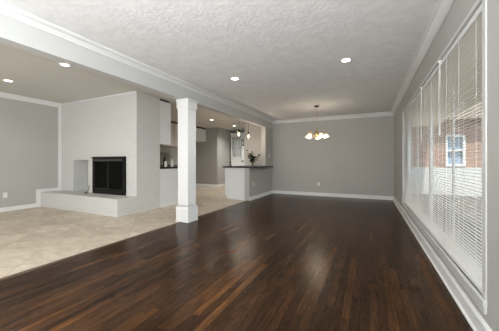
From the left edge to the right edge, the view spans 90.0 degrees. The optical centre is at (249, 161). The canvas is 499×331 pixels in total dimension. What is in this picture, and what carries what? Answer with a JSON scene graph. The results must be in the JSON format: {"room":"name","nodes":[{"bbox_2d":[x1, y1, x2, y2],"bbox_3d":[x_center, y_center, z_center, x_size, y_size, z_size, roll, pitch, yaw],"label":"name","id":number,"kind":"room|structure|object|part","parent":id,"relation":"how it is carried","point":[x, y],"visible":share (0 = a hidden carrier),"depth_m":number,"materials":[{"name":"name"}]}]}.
{"room":"living room","nodes":[
{"label":"living room","id":0,"kind":"room"},
{"bbox_2d":[0,97,177,207],"bbox_3d":[-4.898,-0.205,6.188,0.120,2.520,10.930,0,0,26],"label":"wall","id":1,"kind":"structure","parent":0,"point":[28,131],"depth_m":5.68,"materials":[{"name":"beige paint"}]},
{"bbox_2d":[0,204,37,211],"bbox_3d":[-6.084,1.012,3.540,0.028,0.085,5.130,0,0,26],"label":"baseboard","id":2,"kind":"structure","parent":1,"relation":"attached to","point":[11,208],"depth_m":5.52,"materials":[{"name":"white paint"}]},
{"bbox_2d":[0,92,62,107],"bbox_3d":[-5.948,-1.417,3.758,0.085,0.095,5.640,0,0,26],"label":"trim","id":3,"kind":"structure","parent":1,"relation":"attached to","point":[2,94],"depth_m":5.69,"materials":[{"name":"white paint"}]},
{"bbox_2d":[36,107,61,206],"bbox_3d":[-4.875,-0.158,6.076,0.018,2.425,0.528,0,0,26],"label":"trim","id":4,"kind":"structure","parent":1,"relation":"attached to","point":[38,191],"depth_m":6.27,"materials":[{"name":"white paint"}]},
{"bbox_2d":[63,91,136,104],"bbox_3d":[-3.515,-1.454,5.711,2.615,0.022,0.015,0,0,26],"label":"trim","id":5,"kind":"structure","parent":1,"relation":"attached to","point":[132,91],"depth_m":5.61,"materials":[{"name":"white paint"}]},
{"bbox_2d":[160,152,169,164],"bbox_3d":[-3.473,-0.123,9.009,0.012,0.483,1.650,0,0,26],"label":"backsplash","id":6,"kind":"structure","parent":1,"relation":"attached to","point":[167,155],"depth_m":9.54,"materials":[{"name":"tile"}]},
{"bbox_2d":[160,99,170,144],"bbox_3d":[-2.869,-0.939,6.331,1.955,1.048,0.379,0,0,26],"label":"upper cabinet","id":7,"kind":"object","parent":1,"relation":"attached to","point":[165,106],"visible":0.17,"depth_m":5.91,"materials":[{"name":"white paint"}]},
{"bbox_2d":[160,121,177,147],"bbox_3d":[-3.128,-1.014,8.955,0.679,0.898,1.450,0,0,26],"label":"upper cabinet","id":8,"kind":"object","parent":1,"relation":"attached to","point":[174,125],"visible":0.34,"depth_m":9.03,"materials":[{"name":"grey paint"}]},
{"bbox_3d":[-2.833,-0.985,8.808,0.019,0.800,0.460,0,0,26],"label":"door","id":9,"kind":"part","parent":8,"relation":"part of","materials":[{"name":"grey paint"}]},
{"bbox_3d":[-2.625,-0.985,9.241,0.019,0.800,0.460,0,0,26],"label":"door","id":10,"kind":"part","parent":8,"relation":"part of","materials":[{"name":"grey paint"}]},
{"bbox_2d":[196,126,205,141],"bbox_3d":[-2.480,-1.171,10.271,0.711,0.583,1.465,0,0,26],"label":"upper cabinet","id":11,"kind":"object","parent":1,"relation":"attached to","point":[200,132],"visible":0.39,"depth_m":10.48,"materials":[{"name":"white paint"}]},
{"bbox_3d":[-2.033,-1.155,10.448,0.006,0.340,0.580,0,0,26],"label":"door panel","id":12,"kind":"part","parent":11,"relation":"part of","materials":[{"name":"white paint"}]},
{"bbox_2d":[0,43,244,130],"bbox_3d":[-2.773,-1.550,6.040,4.040,0.170,12.500,0,0,26],"label":"ceiling","id":13,"kind":"structure","parent":0,"point":[35,76],"depth_m":4.78,"materials":[{"name":"grey paint"}]},
{"bbox_2d":[58,62,70,66],"bbox_3d":[-2.774,-1.460,3.746,0.170,0.008,0.170,0,0,26],"label":"recessed light","id":14,"kind":"object","parent":13,"relation":"in","point":[59,63],"visible":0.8,"depth_m":3.74,"materials":[{"name":"white plastic"}]},
{"bbox_2d":[0,14,271,199],"bbox_3d":[-1.439,-0.205,3.988,0.140,2.520,9.950,0,0,26],"label":"wall","id":15,"kind":"structure","parent":0,"point":[14,33],"depth_m":3.36,"materials":[{"name":"paint"}]},
{"bbox_2d":[0,1,273,122],"bbox_3d":[-1.333,-1.351,3.937,0.095,0.068,9.950,0,0,26],"label":"trim","id":16,"kind":"structure","parent":15,"relation":"attached to","point":[6,9],"depth_m":2.98,"materials":[{"name":"white paint"}]},
{"bbox_2d":[249,190,272,200],"bbox_3d":[0.395,1.005,7.622,0.028,0.100,1.810,0,0,26],"label":"baseboard","id":17,"kind":"structure","parent":15,"relation":"attached to","point":[271,191],"depth_m":7.48,"materials":[{"name":"white paint"}]},
{"bbox_2d":[196,127,218,184],"bbox_3d":[-1.947,-0.205,10.901,1.330,2.520,0.120,0,0,26],"label":"wall","id":18,"kind":"structure","parent":0,"point":[207,153],"depth_m":10.75,"materials":[{"name":"paint"}]},
{"bbox_2d":[196,184,216,186],"bbox_3d":[-1.934,1.005,10.812,1.230,0.100,0.028,0,0,26],"label":"baseboard","id":19,"kind":"structure","parent":18,"relation":"attached to","point":[207,185],"depth_m":10.73,"materials":[{"name":"white paint"}]},
{"bbox_2d":[0,0,437,119],"bbox_3d":[0.247,-1.510,3.236,3.830,0.250,10.050,0,0,26],"label":"ceiling","id":20,"kind":"structure","parent":0,"point":[285,55],"depth_m":2.89,"materials":[{"name":"paint"}]},
{"bbox_2d":[230,77,239,80],"bbox_3d":[-0.240,-1.380,4.140,0.170,0.008,0.170,0,0,26],"label":"recessed light","id":21,"kind":"object","parent":20,"relation":"in","point":[231,78],"visible":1,"depth_m":4.12,"materials":[{"name":"white plastic"}]},
{"bbox_2d":[305,105,329,138],"bbox_3d":[1.660,-0.979,6.169,0.615,0.810,0.598,0,0,26],"label":"chandelier","id":22,"kind":"object","parent":20,"relation":"hanging from","point":[320,135],"visible":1,"depth_m":6.09,"materials":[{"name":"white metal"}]},
{"bbox_2d":[339,57,352,62],"bbox_3d":[1.309,-1.380,3.387,0.170,0.008,0.170,0,0,26],"label":"recessed light","id":23,"kind":"object","parent":20,"relation":"in","point":[348,59],"visible":1,"depth_m":3.38,"materials":[{"name":"white plastic"}]},
{"bbox_2d":[219,128,233,183],"bbox_3d":[-1.084,-0.205,11.302,0.120,2.520,1.350,0,0,26],"label":"wall","id":24,"kind":"structure","parent":0,"point":[224,135],"depth_m":11.03,"materials":[{"name":"beige paint"}]},
{"bbox_2d":[0,186,472,330],"bbox_3d":[-1.046,1.115,5.213,7.870,0.120,12.500,0,0,26],"label":"floor","id":25,"kind":"structure","parent":0,"point":[271,262],"depth_m":2.43,"materials":[{"name":"brown wood"}]},
{"bbox_2d":[41,91,159,216],"bbox_3d":[-3.507,-0.205,5.827,2.700,2.520,1.080,0,0,26],"label":"fireplace","id":26,"kind":"object","parent":25,"relation":"on","point":[111,145],"visible":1,"depth_m":5.51,"materials":[{"name":"white brick"}]},
{"bbox_3d":[-3.321,0.287,5.597,0.473,0.630,0.017,0,0,26],"label":"door","id":27,"kind":"part","parent":26,"relation":"part of","materials":[{"name":"black glass"}]},
{"bbox_3d":[-3.322,0.287,5.597,0.429,0.586,0.004,0,0,26],"label":"door glass","id":28,"kind":"part","parent":26,"relation":"part of","materials":[{"name":"black glass"}]},
{"bbox_3d":[-3.129,-0.097,5.475,1.106,0.022,0.017,0,0,26],"label":"hood rail","id":29,"kind":"part","parent":26,"relation":"part of","materials":[{"name":"black metal"}]},
{"bbox_3d":[-3.100,0.293,5.507,1.070,0.827,0.065,0,0,26],"label":"insert frame","id":30,"kind":"part","parent":26,"relation":"part of","materials":[{"name":"black metal"}]},
{"bbox_3d":[-2.891,0.287,5.391,0.473,0.630,0.017,0,0,26],"label":"door","id":31,"kind":"part","parent":26,"relation":"part of","materials":[{"name":"black glass"}]},
{"bbox_3d":[-2.892,0.287,5.391,0.429,0.586,0.004,0,0,26],"label":"door glass","id":32,"kind":"part","parent":26,"relation":"part of","materials":[{"name":"black glass"}]},
{"bbox_2d":[0,200,248,280],"bbox_3d":[-1.793,1.052,3.148,0.050,0.007,8.130,0,0,26],"label":"trim","id":33,"kind":"structure","parent":25,"relation":"on","point":[69,257],"depth_m":2.92,"materials":[{"name":"brown"}]},
{"bbox_2d":[160,168,177,207],"bbox_3d":[-2.817,0.608,6.423,1.969,0.895,0.589,0,0,26],"label":"base cabinet","id":34,"kind":"object","parent":25,"relation":"on","point":[168,177],"visible":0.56,"depth_m":6.00,"materials":[{"name":"white paint"}]},
{"bbox_2d":[160,167,177,168],"bbox_3d":[-2.806,0.139,6.434,1.980,0.040,0.618,0,0,26],"label":"countertop","id":35,"kind":"structure","parent":34,"relation":"on","point":[160,167],"depth_m":5.93,"materials":[{"name":"black stone"}]},
{"bbox_3d":[-1.936,1.012,6.000,0.014,0.085,0.589,0,0,26],"label":"baseboard","id":36,"kind":"part","parent":34,"relation":"part of","materials":[{"name":"white paint"}]},
{"bbox_2d":[175,98,197,222],"bbox_3d":[-1.127,-0.028,4.498,0.286,2.165,0.286,0,0,26],"label":"column","id":37,"kind":"structure","parent":25,"relation":"on","point":[187,209],"depth_m":4.41,"materials":[{"name":"white paint"}]},
{"bbox_2d":[225,168,244,199],"bbox_3d":[-0.041,0.608,7.823,0.648,0.895,1.765,0,0,26],"label":"base cabinet","id":38,"kind":"object","parent":25,"relation":"on","point":[234,177],"visible":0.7,"depth_m":7.04,"materials":[{"name":"gray paint"},{"name":"dark stone countertop"}]},
{"bbox_3d":[-0.389,1.012,7.022,0.583,0.085,0.020,0,0,26],"label":"baseboard","id":39,"kind":"part","parent":38,"relation":"part of","materials":[{"name":"white paint"}]},
{"bbox_2d":[222,165,272,167],"bbox_3d":[0.104,0.140,7.729,1.070,0.038,1.830,0,0,26],"label":"countertop","id":40,"kind":"structure","parent":38,"relation":"on","point":[248,166],"depth_m":6.95,"materials":[{"name":"black stone"}]},
{"bbox_2d":[246,150,259,165],"bbox_3d":[0.112,-0.123,7.421,0.369,0.488,0.328,0,0,-25],"label":"flower arrangement","id":41,"kind":"object","parent":40,"relation":"on","point":[253,158],"visible":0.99,"depth_m":7.38,"materials":[{"name":"green plant"}]},
{"bbox_2d":[230,133,244,165],"bbox_3d":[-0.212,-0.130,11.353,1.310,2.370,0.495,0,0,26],"label":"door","id":42,"kind":"structure","parent":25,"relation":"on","point":[237,141],"depth_m":11.40,"materials":[{"name":"white paint"}]},
{"bbox_3d":[-0.570,0.410,11.326,0.618,1.070,0.021,0,0,26],"label":"door","id":43,"kind":"part","parent":42,"relation":"part of","materials":[{"name":"white paint"}]},
{"bbox_3d":[-0.570,-0.670,11.326,0.618,1.050,0.021,0,0,26],"label":"glazed door","id":44,"kind":"part","parent":42,"relation":"part of","materials":[{"name":"white paint"}]},
{"bbox_3d":[-0.009,-0.670,11.057,0.618,1.050,0.021,0,0,26],"label":"glazed door","id":45,"kind":"part","parent":42,"relation":"part of","materials":[{"name":"white paint"}]},
{"bbox_2d":[245,115,393,195],"bbox_3d":[1.936,-0.205,7.954,4.620,2.520,0.120,0,0,26],"label":"wall","id":46,"kind":"structure","parent":0,"point":[357,157],"depth_m":7.59,"materials":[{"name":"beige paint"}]},
{"bbox_2d":[272,112,392,123],"bbox_3d":[2.365,-1.337,7.635,3.570,0.095,0.085,0,0,26],"label":"trim","id":47,"kind":"structure","parent":46,"relation":"attached to","point":[379,113],"depth_m":7.52,"materials":[{"name":"white paint"}]},
{"bbox_2d":[273,190,392,199],"bbox_3d":[2.377,1.005,7.661,3.570,0.100,0.028,0,0,26],"label":"baseboard","id":48,"kind":"structure","parent":46,"relation":"attached to","point":[274,191],"depth_m":7.55,"materials":[{"name":"white paint"}]},
{"bbox_2d":[394,0,498,330],"bbox_3d":[1.929,-0.165,2.430,0.140,2.440,10.050,0,0,26],"label":"wall","id":49,"kind":"structure","parent":0,"point":[459,10],"depth_m":1.44,"materials":[{"name":"beige paint"}]},
{"bbox_2d":[391,0,454,114],"bbox_3d":[1.806,-1.337,2.434,0.085,0.095,9.950,0,0,26],"label":"trim","id":50,"kind":"structure","parent":49,"relation":"attached to","point":[442,8],"depth_m":2.78,"materials":[{"name":"white paint"}]},
{"bbox_2d":[393,196,491,330],"bbox_3d":[1.830,0.998,2.422,0.032,0.115,9.950,0,0,26],"label":"baseboard","id":51,"kind":"structure","parent":49,"relation":"attached to","point":[474,318],"depth_m":2.02,"materials":[{"name":"white paint"}]},
{"bbox_2d":[402,0,486,314],"bbox_3d":[2.257,-0.068,3.219,0.090,1.915,3.945,0,0,26],"label":"trim","id":52,"kind":"structure","parent":49,"relation":"attached to","point":[480,300],"depth_m":1.49,"materials":[{"name":"grey paint"}]},
{"bbox_2d":[408,69,481,273],"bbox_3d":[2.320,-0.080,3.188,0.050,1.790,3.845,0,0,26],"label":"window","id":53,"kind":"structure","parent":49,"relation":"in","point":[453,139],"depth_m":3.15,"materials":[{"name":"white plastic"}]},
{"bbox_2d":[404,104,412,211],"bbox_3d":[2.872,-0.080,4.511,0.036,1.789,0.966,0,0,26],"label":"window blind","id":54,"kind":"object","parent":53,"relation":"attached to","point":[408,114],"visible":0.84,"depth_m":4.45,"materials":[{"name":"white plastic"}]},
{"bbox_2d":[411,87,424,223],"bbox_3d":[2.447,-0.086,3.648,0.058,1.802,0.942,0,0,26],"label":"window blind","id":55,"kind":"object","parent":53,"relation":"attached to","point":[418,102],"visible":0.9,"depth_m":3.56,"materials":[{"name":"white plastic"}]},
{"bbox_3d":[2.457,-0.076,3.643,0.031,1.738,0.004,0,0,26],"label":"ladder cord","id":56,"kind":"part","parent":55,"relation":"part of","materials":[{"name":"white fabric"}]},
{"bbox_3d":[2.457,0.798,3.643,0.026,0.034,0.936,0,0,26],"label":"rail","id":57,"kind":"part","parent":55,"relation":"part of","materials":[{"name":"white plastic"}]},
{"bbox_3d":[2.310,-0.076,3.337,0.031,1.738,0.004,0,0,26],"label":"ladder cord","id":58,"kind":"part","parent":55,"relation":"part of","materials":[{"name":"white fabric"}]},
{"bbox_2d":[423,59,444,247],"bbox_3d":[2.038,-0.086,2.794,0.058,1.802,0.936,0,0,26],"label":"window blind","id":59,"kind":"object","parent":53,"relation":"attached to","point":[433,87],"visible":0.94,"depth_m":2.69,"materials":[{"name":"white plastic"}]},
{"bbox_3d":[2.048,0.798,2.789,0.026,0.034,0.930,0,0,26],"label":"rail","id":60,"kind":"part","parent":59,"relation":"part of","materials":[{"name":"white plastic"}]},
{"bbox_2d":[442,4,481,292],"bbox_3d":[1.635,-0.080,1.926,0.036,1.789,0.961,0,0,26],"label":"window blind","id":61,"kind":"object","parent":53,"relation":"attached to","point":[466,49],"visible":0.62,"depth_m":1.88,"materials":[{"name":"white plastic"}]},
{"bbox_3d":[1.784,-0.076,2.239,0.031,1.738,0.004,0,0,26],"label":"ladder cord","id":62,"kind":"part","parent":61,"relation":"part of","materials":[{"name":"white fabric"}]},
{"bbox_3d":[1.635,0.798,1.926,0.026,0.034,0.955,0,0,26],"label":"rail","id":63,"kind":"part","parent":61,"relation":"part of","materials":[{"name":"white plastic"}]},
{"bbox_3d":[1.635,-0.076,1.926,0.031,1.738,0.004,0,0,26],"label":"ladder cord","id":64,"kind":"part","parent":61,"relation":"part of","materials":[{"name":"white fabric"}]},
{"bbox_2d":[412,58,481,126],"bbox_3d":[2.703,-1.490,2.530,1.170,0.410,14.900,0,0,26],"label":"soffit","id":65,"kind":"structure","parent":49,"relation":"attached to","point":[481,58],"depth_m":4.89,"materials":[{"name":"beige paint"}]},
{"label":"outside","id":66,"kind":"structure","parent":0,"visible":0},
{"bbox_2d":[419,194,481,238],"bbox_3d":[12.173,1.265,7.475,12.500,0.180,36.000,0,0,26],"label":"ground","id":67,"kind":"structure","parent":66,"point":[469,197],"depth_m":6.45,"materials":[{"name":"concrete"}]},
{"bbox_2d":[412,102,481,196],"bbox_3d":[8.017,-0.835,9.909,4.700,4.020,3.600,0,0,26],"label":"house wing","id":68,"kind":"object","parent":67,"relation":"on","point":[468,164],"visible":0.37,"depth_m":8.74,"materials":[{"name":"brick"}]},
{"bbox_3d":[7.257,-0.395,8.843,0.550,1.100,0.060,0,0,26],"label":"pane","id":69,"kind":"part","parent":68,"relation":"part of","materials":[{"name":"blue"}]},
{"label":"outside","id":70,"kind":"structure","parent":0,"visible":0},
{"bbox_2d":[428,95,481,128],"bbox_3d":[3.249,-1.440,2.269,0.040,0.510,14.900,0,0,26],"label":"fascia","id":71,"kind":"object","parent":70,"point":[480,95],"depth_m":5.77,"materials":[{"name":"beige paint"}]},
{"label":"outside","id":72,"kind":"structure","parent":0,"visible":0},
{"bbox_2d":[412,193,481,267],"bbox_3d":[2.078,1.255,1.722,0.740,0.200,16.900,0,0,26],"label":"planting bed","id":73,"kind":"object","parent":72,"point":[413,193],"depth_m":4.03,"materials":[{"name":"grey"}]}
]}

